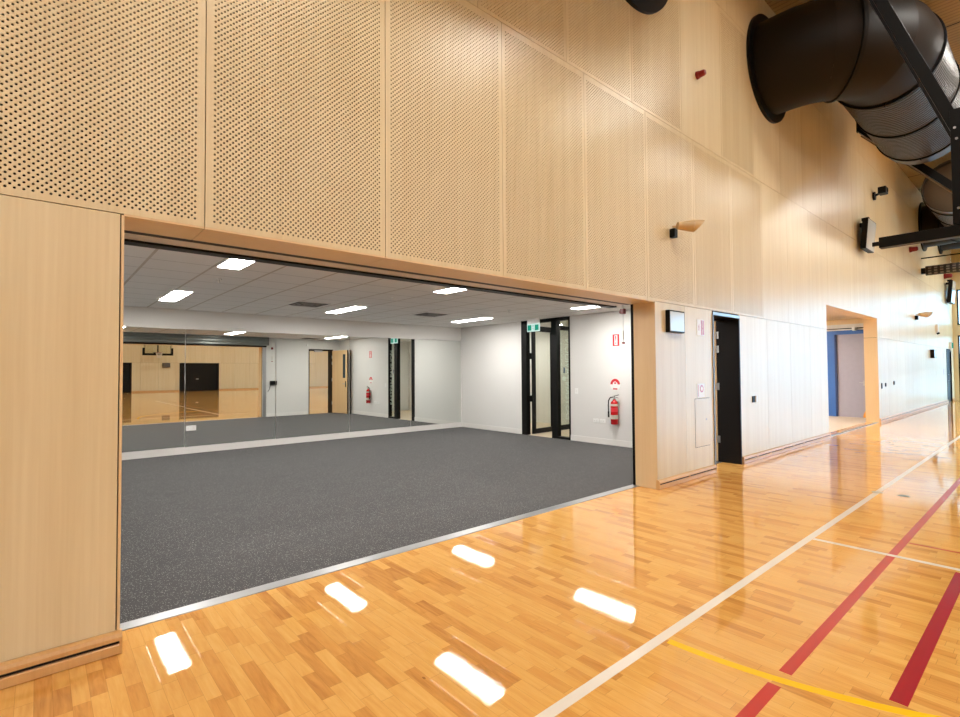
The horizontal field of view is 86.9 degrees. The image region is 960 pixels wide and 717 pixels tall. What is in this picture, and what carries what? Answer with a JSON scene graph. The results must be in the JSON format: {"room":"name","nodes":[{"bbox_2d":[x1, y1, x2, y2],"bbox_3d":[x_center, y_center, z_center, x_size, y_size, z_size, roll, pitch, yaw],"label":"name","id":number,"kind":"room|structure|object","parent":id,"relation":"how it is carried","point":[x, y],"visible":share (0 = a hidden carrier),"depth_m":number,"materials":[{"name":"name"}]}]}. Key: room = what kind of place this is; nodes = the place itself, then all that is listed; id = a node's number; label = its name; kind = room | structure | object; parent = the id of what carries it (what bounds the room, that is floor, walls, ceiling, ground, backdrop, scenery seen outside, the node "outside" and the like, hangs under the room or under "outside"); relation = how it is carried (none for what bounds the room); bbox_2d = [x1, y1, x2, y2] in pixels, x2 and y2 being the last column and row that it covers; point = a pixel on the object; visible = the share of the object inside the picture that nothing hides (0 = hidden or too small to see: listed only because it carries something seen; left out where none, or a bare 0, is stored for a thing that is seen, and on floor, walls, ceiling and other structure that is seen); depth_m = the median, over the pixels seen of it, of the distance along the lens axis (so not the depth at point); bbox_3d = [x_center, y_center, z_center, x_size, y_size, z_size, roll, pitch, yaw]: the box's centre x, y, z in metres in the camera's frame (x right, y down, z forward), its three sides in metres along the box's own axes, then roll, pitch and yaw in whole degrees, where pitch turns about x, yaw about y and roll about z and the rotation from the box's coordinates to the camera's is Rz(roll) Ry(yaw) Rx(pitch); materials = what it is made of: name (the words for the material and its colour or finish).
{"room":"indoor sports hall","nodes":[
{"label":"indoor sports hall","id":0,"kind":"room"},
{"bbox_2d":[123,306,461,452],"bbox_3d":[-3.967,0.440,10.334,9.393,2.592,0.100,1,-2,-41],"label":"wall","id":1,"kind":"structure","parent":0,"point":[133,316],"depth_m":10.23,"materials":[{"name":"white paint"}]},
{"bbox_2d":[122,326,184,452],"bbox_3d":[-5.900,0.518,8.568,1.596,2.115,0.006,1,-2,-42],"label":"mirror panel","id":2,"kind":"object","parent":1,"relation":"attached to","point":[153,394],"visible":0.56,"depth_m":8.78,"materials":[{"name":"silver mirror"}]},
{"bbox_2d":[185,329,275,446],"bbox_3d":[-4.691,0.536,9.616,1.596,2.115,0.006,1,-2,-42],"label":"mirror panel","id":3,"kind":"object","parent":1,"relation":"attached to","point":[230,376],"visible":1,"depth_m":9.57,"materials":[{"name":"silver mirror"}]},
{"bbox_2d":[186,425,195,430],"bbox_3d":[-5.202,1.253,9.123,0.160,0.090,0.024,1,-2,-41],"label":"power outlet","id":4,"kind":"object","parent":3,"relation":"attached to","point":[193,427],"visible":1,"depth_m":9.12,"materials":[{"name":"white plastic"}]},
{"bbox_2d":[276,333,348,438],"bbox_3d":[-3.485,0.555,10.666,1.596,2.115,0.006,1,-2,-42],"label":"mirror panel","id":5,"kind":"object","parent":1,"relation":"attached to","point":[312,371],"visible":1,"depth_m":10.62,"materials":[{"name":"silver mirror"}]},
{"bbox_2d":[122,422,631,459],"bbox_3d":[-1.751,1.590,7.676,9.273,0.122,6.765,1,-2,-41],"label":"baseboard","id":6,"kind":"structure","parent":1,"relation":"attached to","point":[238,445],"depth_m":10.20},
{"bbox_2d":[350,336,410,431],"bbox_3d":[-2.281,0.575,11.720,1.596,2.115,0.006,1,-2,-41],"label":"mirror panel","id":7,"kind":"object","parent":1,"relation":"attached to","point":[380,398],"visible":1,"depth_m":11.68,"materials":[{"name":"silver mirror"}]},
{"bbox_2d":[410,339,460,425],"bbox_3d":[-1.090,0.593,12.761,1.559,2.115,0.006,1,-2,-41],"label":"mirror panel","id":8,"kind":"object","parent":1,"relation":"attached to","point":[435,364],"visible":1,"depth_m":12.73,"materials":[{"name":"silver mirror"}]},
{"bbox_2d":[123,245,629,327],"bbox_3d":[-1.768,-0.962,7.741,9.273,0.050,6.765,1,-2,-41],"label":"ceiling","id":9,"kind":"structure","parent":0,"point":[259,288],"depth_m":7.60,"materials":[{"name":"tile"}]},
{"bbox_2d":[157,290,193,301],"bbox_3d":[-4.493,-0.920,7.465,0.264,0.017,1.200,1,-2,-41],"label":"recessed light","id":10,"kind":"object","parent":9,"relation":"in","point":[173,295],"visible":1,"depth_m":7.36,"materials":[{"name":"white plastic"}]},
{"bbox_2d":[215,258,255,269],"bbox_3d":[-2.333,-0.996,5.037,0.264,0.017,1.200,1,-2,-41],"label":"recessed light","id":11,"kind":"object","parent":9,"relation":"in","point":[229,263],"visible":0.44,"depth_m":5.28,"materials":[{"name":"white plastic"}]},
{"bbox_2d":[286,301,329,306],"bbox_3d":[-2.865,-0.901,8.458,0.560,0.023,0.520,1,-2,-41],"label":"ceiling vent","id":12,"kind":"object","parent":9,"relation":"in","point":[296,303],"visible":1,"depth_m":8.38,"materials":[{"name":"grey metal"}]},
{"bbox_2d":[324,306,366,313],"bbox_3d":[-2.457,-0.888,9.237,0.264,0.017,1.200,1,-2,-41],"label":"recessed light","id":13,"kind":"object","parent":9,"relation":"in","point":[350,308],"visible":1,"depth_m":9.13,"materials":[{"name":"white plastic"}]},
{"bbox_2d":[412,312,449,316],"bbox_3d":[-0.980,-0.872,10.099,0.560,0.023,0.520,1,-2,-41],"label":"ceiling vent","id":14,"kind":"object","parent":9,"relation":"in","point":[430,314],"visible":1,"depth_m":10.01,"materials":[{"name":"grey metal"}]},
{"bbox_2d":[432,287,466,293],"bbox_3d":[-0.192,-0.964,6.835,0.264,0.017,1.200,1,-2,-41],"label":"recessed light","id":15,"kind":"object","parent":9,"relation":"in","point":[450,289],"visible":0.43,"depth_m":7.07,"materials":[{"name":"white plastic"}]},
{"bbox_2d":[450,317,491,322],"bbox_3d":[-0.194,-0.853,11.207,0.264,0.017,1.200,1,-2,-41],"label":"recessed light","id":16,"kind":"object","parent":9,"relation":"in","point":[480,318],"visible":1,"depth_m":11.05,"materials":[{"name":"white plastic"}]},
{"bbox_2d":[527,318,539,331],"bbox_3d":[1.162,-0.729,11.017,0.040,0.287,0.360,1,-2,-41],"label":"exit sign","id":17,"kind":"object","parent":9,"relation":"hanging from","point":[533,324],"visible":1,"depth_m":11.00,"materials":[{"name":"white plastic"}]},
{"bbox_2d":[570,305,595,309],"bbox_3d":[2.123,-0.928,8.850,0.264,0.017,1.200,1,-2,-41],"label":"recessed light","id":18,"kind":"object","parent":9,"relation":"in","point":[588,306],"visible":0.43,"depth_m":9.07,"materials":[{"name":"white plastic"}]},
{"bbox_2d":[619,305,625,343],"bbox_3d":[1.910,-0.591,6.804,0.052,0.787,0.086,1,-2,-41],"label":"pull cord","id":19,"kind":"object","parent":9,"relation":"hanging from","point":[622,311],"visible":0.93,"depth_m":6.78,"materials":[{"name":"red plastic"}]},
{"bbox_2d":[0,0,954,662],"bbox_3d":[6.259,-2.279,10.063,40.600,7.880,0.335,1,-2,-41],"label":"wall","id":20,"kind":"structure","parent":0,"point":[557,142],"depth_m":3.98,"materials":[{"name":"beige wood"}]},
{"bbox_2d":[0,628,122,689],"bbox_3d":[-3.693,1.441,1.051,4.843,0.112,0.048,1,-2,-41],"label":"baseboard","id":21,"kind":"structure","parent":20,"relation":"attached to","point":[40,664],"depth_m":2.46,"materials":[{"name":"brown wood"}]},
{"bbox_2d":[120,484,637,630],"bbox_3d":[-0.054,1.563,4.615,5.345,0.008,0.100,1,-2,-41],"label":"trim","id":22,"kind":"structure","parent":20,"relation":"attached to","point":[128,625],"depth_m":3.70,"materials":[{"name":"metal"}]},
{"bbox_2d":[124,230,635,484],"bbox_3d":[-0.188,0.272,4.791,5.607,2.584,0.366,1,-2,-41],"label":"door frame","id":23,"kind":"structure","parent":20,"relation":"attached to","point":[132,238],"depth_m":4.10,"materials":[{"name":"grey metal"}]},
{"bbox_2d":[116,214,657,629],"bbox_3d":[0.029,0.409,4.546,5.378,2.306,0.326,1,-2,-41],"label":"trim","id":24,"kind":"structure","parent":20,"relation":"attached to","point":[643,309],"depth_m":4.30,"materials":[{"name":"brown wood"}]},
{"bbox_2d":[665,310,684,333],"bbox_3d":[2.493,-0.468,6.466,0.390,0.280,0.058,1,-2,-41],"label":"wall display","id":25,"kind":"object","parent":20,"relation":"attached to","point":[675,320],"visible":1,"depth_m":6.41,"materials":[{"name":"white plastic"}]},
{"bbox_2d":[656,464,716,489],"bbox_3d":[2.739,1.542,6.648,1.544,0.112,0.048,1,-2,-41],"label":"baseboard","id":26,"kind":"structure","parent":20,"relation":"attached to","point":[663,483],"depth_m":6.55,"materials":[{"name":"brown wood"}]},
{"bbox_2d":[669,220,704,238],"bbox_3d":[2.636,-1.654,6.439,0.430,0.213,0.166,0,-1,3],"label":"wall spotlight","id":27,"kind":"object","parent":20,"relation":"attached to","point":[690,225],"visible":1,"depth_m":6.38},
{"bbox_2d":[697,319,703,335],"bbox_3d":[3.035,-0.426,6.971,0.210,0.220,0.007,1,-2,-41],"label":"sign","id":28,"kind":"object","parent":20,"relation":"attached to","point":[700,323],"visible":1,"depth_m":6.97,"materials":[{"name":"white plastic"}]},
{"bbox_2d":[695,69,705,79],"bbox_3d":[3.074,-3.956,7.036,0.110,0.110,0.125,1,-2,-41],"label":"beacon","id":29,"kind":"object","parent":20,"relation":"attached to","point":[698,74],"visible":1,"depth_m":7.02,"materials":[{"name":"red plastic"}]},
{"bbox_2d":[697,383,704,397],"bbox_3d":[3.025,0.439,6.936,0.220,0.190,0.006,1,-2,-41],"label":"label","id":30,"kind":"object","parent":20,"relation":"attached to","point":[700,387],"visible":1,"depth_m":6.93,"materials":[{"name":"white plastic"}]},
{"bbox_2d":[695,398,709,447],"bbox_3d":[3.055,0.874,6.947,0.430,0.660,0.008,1,-2,-41],"label":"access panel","id":31,"kind":"structure","parent":20,"relation":"attached to","point":[702,409],"depth_m":6.94,"materials":[{"name":"brown wood"}]},
{"bbox_2d":[712,312,741,465],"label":"door","id":32,"kind":"structure","parent":20,"relation":"in","point":[725,327],"depth_m":7.88,"materials":[{"name":"wood"}]},
{"bbox_2d":[752,396,757,401],"bbox_3d":[4.400,0.650,8.110,0.150,0.100,0.030,1,-2,-41],"label":"wall switch","id":33,"kind":"object","parent":20,"relation":"attached to","point":[754,398],"visible":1,"depth_m":8.11,"materials":[{"name":"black plastic"}]},
{"bbox_2d":[742,432,830,463],"bbox_3d":[5.705,1.588,9.229,4.440,0.112,0.048,1,-2,-41],"label":"baseboard","id":34,"kind":"structure","parent":20,"relation":"attached to","point":[773,451],"depth_m":8.84,"materials":[{"name":"brown wood"}]},
{"bbox_2d":[826,305,879,422],"bbox_3d":[8.944,0.284,12.301,4.530,2.835,0.301,1,-2,-41],"label":"trim","id":35,"kind":"structure","parent":20,"relation":"attached to","point":[869,323],"depth_m":13.76,"materials":[{"name":"brown wood"}]},
{"bbox_2d":[831,422,878,436],"bbox_3d":[9.014,1.697,12.195,4.490,0.008,0.080,1,-2,-41],"label":"trim","id":36,"kind":"structure","parent":20,"relation":"attached to","point":[874,422],"depth_m":12.07,"materials":[{"name":"metal"}]},
{"bbox_2d":[860,217,875,252],"bbox_3d":[9.653,-3.093,12.652,0.800,0.823,0.252,1,-2,-41],"label":"scoreboard","id":37,"kind":"object","parent":20,"relation":"attached to","point":[868,231],"visible":1,"depth_m":12.42,"materials":[{"name":"white plastic"}]},
{"bbox_2d":[872,186,887,199],"bbox_3d":[10.773,-4.438,13.629,0.280,0.300,0.315,1,-2,-41],"label":"security camera","id":38,"kind":"object","parent":20,"relation":"attached to","point":[883,190],"visible":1,"depth_m":13.54,"materials":[{"name":"black plastic"}]},
{"bbox_2d":[909,246,917,251],"bbox_3d":[14.429,-3.639,16.848,0.198,0.198,0.225,1,-2,-41],"label":"beacon","id":39,"kind":"object","parent":20,"relation":"attached to","point":[911,249],"visible":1,"depth_m":16.81,"materials":[{"name":"red plastic"}]},
{"bbox_2d":[880,400,948,422],"bbox_3d":[15.401,1.740,17.668,12.330,0.112,0.048,1,-2,-41],"label":"baseboard","id":40,"kind":"structure","parent":20,"relation":"attached to","point":[897,415],"depth_m":16.24,"materials":[{"name":"brown wood"}]},
{"bbox_2d":[915,312,932,319],"bbox_3d":[15.052,-1.454,17.188,0.538,0.265,0.208,0,-1,3],"label":"wall spotlight","id":41,"kind":"object","parent":20,"relation":"attached to","point":[923,314],"visible":1,"depth_m":17.12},
{"bbox_2d":[930,349,936,357],"bbox_3d":[17.209,-0.175,19.228,0.500,0.320,0.123,1,-2,-41],"label":"wall display","id":42,"kind":"object","parent":20,"relation":"attached to","point":[933,353],"visible":1,"depth_m":19.08,"materials":[{"name":"black plastic"}]},
{"bbox_2d":[936,324,939,334],"bbox_3d":[18.180,-1.154,20.109,0.240,0.411,0.116,1,-2,-41],"label":"wall sensor","id":43,"kind":"object","parent":20,"relation":"attached to","point":[937,325],"visible":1,"depth_m":20.05,"materials":[{"name":"white plastic"}]},
{"bbox_2d":[944,273,952,278],"bbox_3d":[20.103,-3.551,21.752,0.242,0.242,0.275,1,-2,-41],"label":"beacon","id":44,"kind":"object","parent":20,"relation":"attached to","point":[949,275],"visible":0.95,"depth_m":21.71,"materials":[{"name":"red plastic"}]},
{"bbox_2d":[946,350,952,400],"bbox_3d":[20.538,0.762,22.225,1.380,2.235,0.132,1,-2,-41],"label":"door","id":45,"kind":"structure","parent":20,"relation":"in","point":[948,352],"depth_m":22.38,"materials":[{"name":"metal"}]},
{"bbox_2d":[946,279,955,303],"bbox_3d":[20.487,-2.913,22.061,1.000,1.034,0.282,1,-2,-41],"label":"scoreboard","id":46,"kind":"object","parent":20,"relation":"attached to","point":[951,284],"visible":1,"depth_m":21.74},
{"bbox_2d":[0,400,959,716],"bbox_3d":[13.354,1.466,1.843,40.600,0.123,38.400,1,-2,-41],"label":"floor","id":47,"kind":"structure","parent":0,"point":[511,619],"depth_m":3.50,"materials":[{"name":"brown wood"}]},
{"bbox_2d":[535,436,959,716],"bbox_3d":[7.577,1.615,8.479,38.600,0.003,0.055,1,-2,-41],"label":"court line","id":48,"kind":"object","parent":47,"relation":"on","point":[561,705],"visible":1,"depth_m":2.94,"materials":[{"name":"white paint"}]},
{"bbox_2d":[735,682,780,716],"bbox_3d":[-2.632,1.436,-1.141,10.565,0.003,0.055,1,-2,-41],"label":"court line","id":49,"kind":"object","parent":47,"relation":"on","point":[756,704],"visible":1,"depth_m":2.21,"materials":[{"name":"red paint"}]},
{"bbox_2d":[667,639,941,716],"bbox_3d":[2.684,1.488,2.265,3.428,0.003,0.746,0,-1,3],"label":"court line","id":50,"kind":"object","parent":47,"relation":"on","point":[910,713],"visible":1,"depth_m":2.30,"materials":[{"name":"yellow paint"}]},
{"bbox_2d":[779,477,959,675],"bbox_3d":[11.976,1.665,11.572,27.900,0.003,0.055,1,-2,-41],"label":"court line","id":51,"kind":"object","parent":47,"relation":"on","point":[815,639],"visible":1,"depth_m":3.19,"materials":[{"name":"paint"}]},
{"bbox_2d":[813,538,959,570],"bbox_3d":[6.839,1.395,-0.267,0.050,0.001,12.170,1,-2,-41],"label":"court line","id":52,"kind":"object","parent":47,"relation":"on","point":[934,564],"visible":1,"depth_m":3.93,"materials":[{"name":"white paint"}]},
{"bbox_2d":[889,572,959,706],"bbox_3d":[2.604,1.504,2.883,2.110,0.003,0.065,1,-2,-41],"label":"court line","id":53,"kind":"object","parent":47,"relation":"on","point":[910,678],"visible":1,"depth_m":2.62,"materials":[{"name":"red paint"}]},
{"bbox_2d":[909,543,959,552],"bbox_3d":[7.370,1.395,-0.176,0.022,0.003,11.610,1,-2,-41],"label":"court line","id":54,"kind":"object","parent":47,"relation":"on","point":[909,543],"visible":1,"depth_m":4.07,"materials":[{"name":"paint"}]},
{"bbox_2d":[461,310,631,441],"bbox_3d":[1.783,0.414,10.790,0.120,2.592,6.765,1,-2,-41],"label":"wall","id":55,"kind":"structure","parent":0,"point":[491,354],"depth_m":10.48,"materials":[{"name":"white paint"}]},
{"bbox_2d":[521,316,570,439],"bbox_3d":[1.760,0.430,11.402,0.913,2.592,1.410,1,-2,-41],"label":"door","id":56,"kind":"structure","parent":55,"relation":"in","point":[554,330],"depth_m":11.50,"materials":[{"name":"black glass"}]},
{"bbox_2d":[608,395,617,424],"bbox_3d":[2.545,0.972,9.670,0.195,0.569,0.156,-1,-1,6],"label":"fire extinguisher","id":57,"kind":"object","parent":55,"relation":"attached to","point":[614,404],"visible":1,"depth_m":9.61,"materials":[{"name":"red paint"}]},
{"bbox_2d":[610,378,619,389],"bbox_3d":[2.602,0.498,9.752,0.005,0.230,0.230,1,-2,-41],"label":"sign","id":58,"kind":"object","parent":55,"relation":"attached to","point":[615,383],"visible":1,"depth_m":9.75,"materials":[{"name":"white plastic"}]},
{"bbox_2d":[613,334,618,345],"bbox_3d":[2.615,-0.352,9.751,0.006,0.225,0.145,1,-2,-41],"label":"fire sign","id":59,"kind":"object","parent":55,"relation":"attached to","point":[615,336],"visible":1,"depth_m":9.74,"materials":[{"name":"white plastic"}]},
{"bbox_2d":[530,330,568,424],"bbox_3d":[2.815,0.467,13.123,0.100,2.592,7.600,1,-2,-41],"label":"wall","id":60,"kind":"structure","parent":0,"point":[543,405],"depth_m":14.17,"materials":[{"name":"white paint"}]},
{"bbox_2d":[560,326,568,429],"bbox_3d":[2.286,0.480,12.701,1.250,2.549,0.060,1,-2,-41],"label":"window","id":61,"kind":"structure","parent":60,"relation":"in","point":[565,328],"depth_m":12.49,"materials":[{"name":"clear glass"}]},
{"bbox_2d":[540,320,567,326],"bbox_3d":[1.939,-0.868,12.401,2.200,0.050,7.600,1,-2,-41],"label":"ceiling","id":62,"kind":"structure","parent":0,"point":[562,323],"depth_m":12.49,"materials":[{"name":"white paint"}]},
{"bbox_2d":[826,310,857,320],"bbox_3d":[7.514,-1.192,15.137,7.220,0.050,5.810,1,-2,-41],"label":"ceiling","id":63,"kind":"structure","parent":0,"point":[830,315],"depth_m":14.50,"materials":[{"name":"brown wood"}]},
{"bbox_2d":[827,318,865,417],"bbox_3d":[9.752,0.346,16.971,0.200,2.960,5.710,1,-2,-41],"label":"wall","id":64,"kind":"structure","parent":0,"point":[845,346],"depth_m":15.38,"materials":[{"name":"blue paint"}]},
{"bbox_2d":[765,0,959,192],"bbox_3d":[16.004,-6.626,-1.056,40.600,0.120,30.170,1,-2,-41],"label":"ceiling","id":65,"kind":"structure","parent":0,"point":[948,11],"depth_m":9.38,"materials":[{"name":"brown wood"}]},
{"bbox_2d":[626,0,667,14],"bbox_3d":[0.997,-5.285,3.897,5.835,2.115,2.195,1,-2,-41],"label":"air duct","id":66,"kind":"object","parent":65,"relation":"hanging from","point":[648,7],"visible":1,"depth_m":6.18,"materials":[{"name":"black metal"}]},
{"bbox_2d":[746,0,959,164],"bbox_3d":[7.254,-5.187,9.342,5.835,2.115,2.195,1,-2,-41],"label":"air duct","id":67,"kind":"object","parent":65,"relation":"hanging from","point":[814,51],"visible":0.88,"depth_m":8.07,"materials":[{"name":"black metal"}]},
{"bbox_2d":[856,123,951,192],"bbox_3d":[9.710,-4.665,11.321,0.220,3.090,2.090,1,-2,-41],"label":"brace","id":68,"kind":"object","parent":65,"relation":"hanging from","point":[926,171],"visible":0.52,"depth_m":11.07,"materials":[{"name":"black metal"}]},
{"bbox_2d":[869,0,959,248],"bbox_3d":[4.486,-3.701,5.393,1.680,5.279,2.405,1,-2,-41],"label":"support bracket","id":69,"kind":"object","parent":65,"relation":"hanging from","point":[949,117],"visible":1,"depth_m":4.66,"materials":[{"name":"metal"}]},
{"bbox_2d":[918,159,959,250],"bbox_3d":[15.502,-5.057,16.520,5.835,2.115,2.195,1,-2,-41],"label":"air duct","id":70,"kind":"object","parent":65,"relation":"hanging from","point":[936,211],"visible":0.67,"depth_m":14.99,"materials":[{"name":"black metal"}]},
{"bbox_2d":[921,253,959,275],"bbox_3d":[20.529,-4.685,13.056,0.340,3.100,14.000,1,-2,-41],"label":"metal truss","id":71,"kind":"object","parent":65,"relation":"hanging from","point":[950,267],"visible":1,"depth_m":17.81,"materials":[{"name":"black metal"}]},
{"bbox_2d":[937,242,959,253],"bbox_3d":[21.497,-5.197,21.798,5.755,1.645,2.115,1,-2,-41],"label":"air duct","id":72,"kind":"object","parent":65,"relation":"hanging from","point":[941,248],"visible":0.3,"depth_m":20.84,"materials":[{"name":"grey metal"}]},
{"bbox_2d":[950,249,959,399],"bbox_3d":[31.311,-2.383,12.333,0.230,7.880,29.860,1,-2,-41],"label":"wall","id":73,"kind":"structure","parent":0,"point":[954,258],"depth_m":23.16,"materials":[{"name":"brown wood"}]},
{"bbox_2d":[956,289,959,391],"bbox_3d":[22.677,-0.660,22.216,0.100,5.050,2.500,1,-2,-41],"label":"window","id":74,"kind":"structure","parent":73,"relation":"in","point":[957,290],"depth_m":23.12,"materials":[{"name":"clear glass"}]},
{"label":"outside","id":75,"kind":"structure","parent":0,"visible":0},
{"bbox_3d":[54.096,2.067,31.796,59.800,0.280,69.500,1,-2,-41],"label":"ground","id":76,"kind":"structure","parent":75,"visible":0},
{"bbox_2d":[958,291,959,323],"bbox_3d":[28.283,-1.348,29.984,6.800,6.850,17.300,1,-2,-41],"label":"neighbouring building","id":77,"kind":"structure","parent":76,"relation":"on","point":[958,291],"depth_m":27.76,"materials":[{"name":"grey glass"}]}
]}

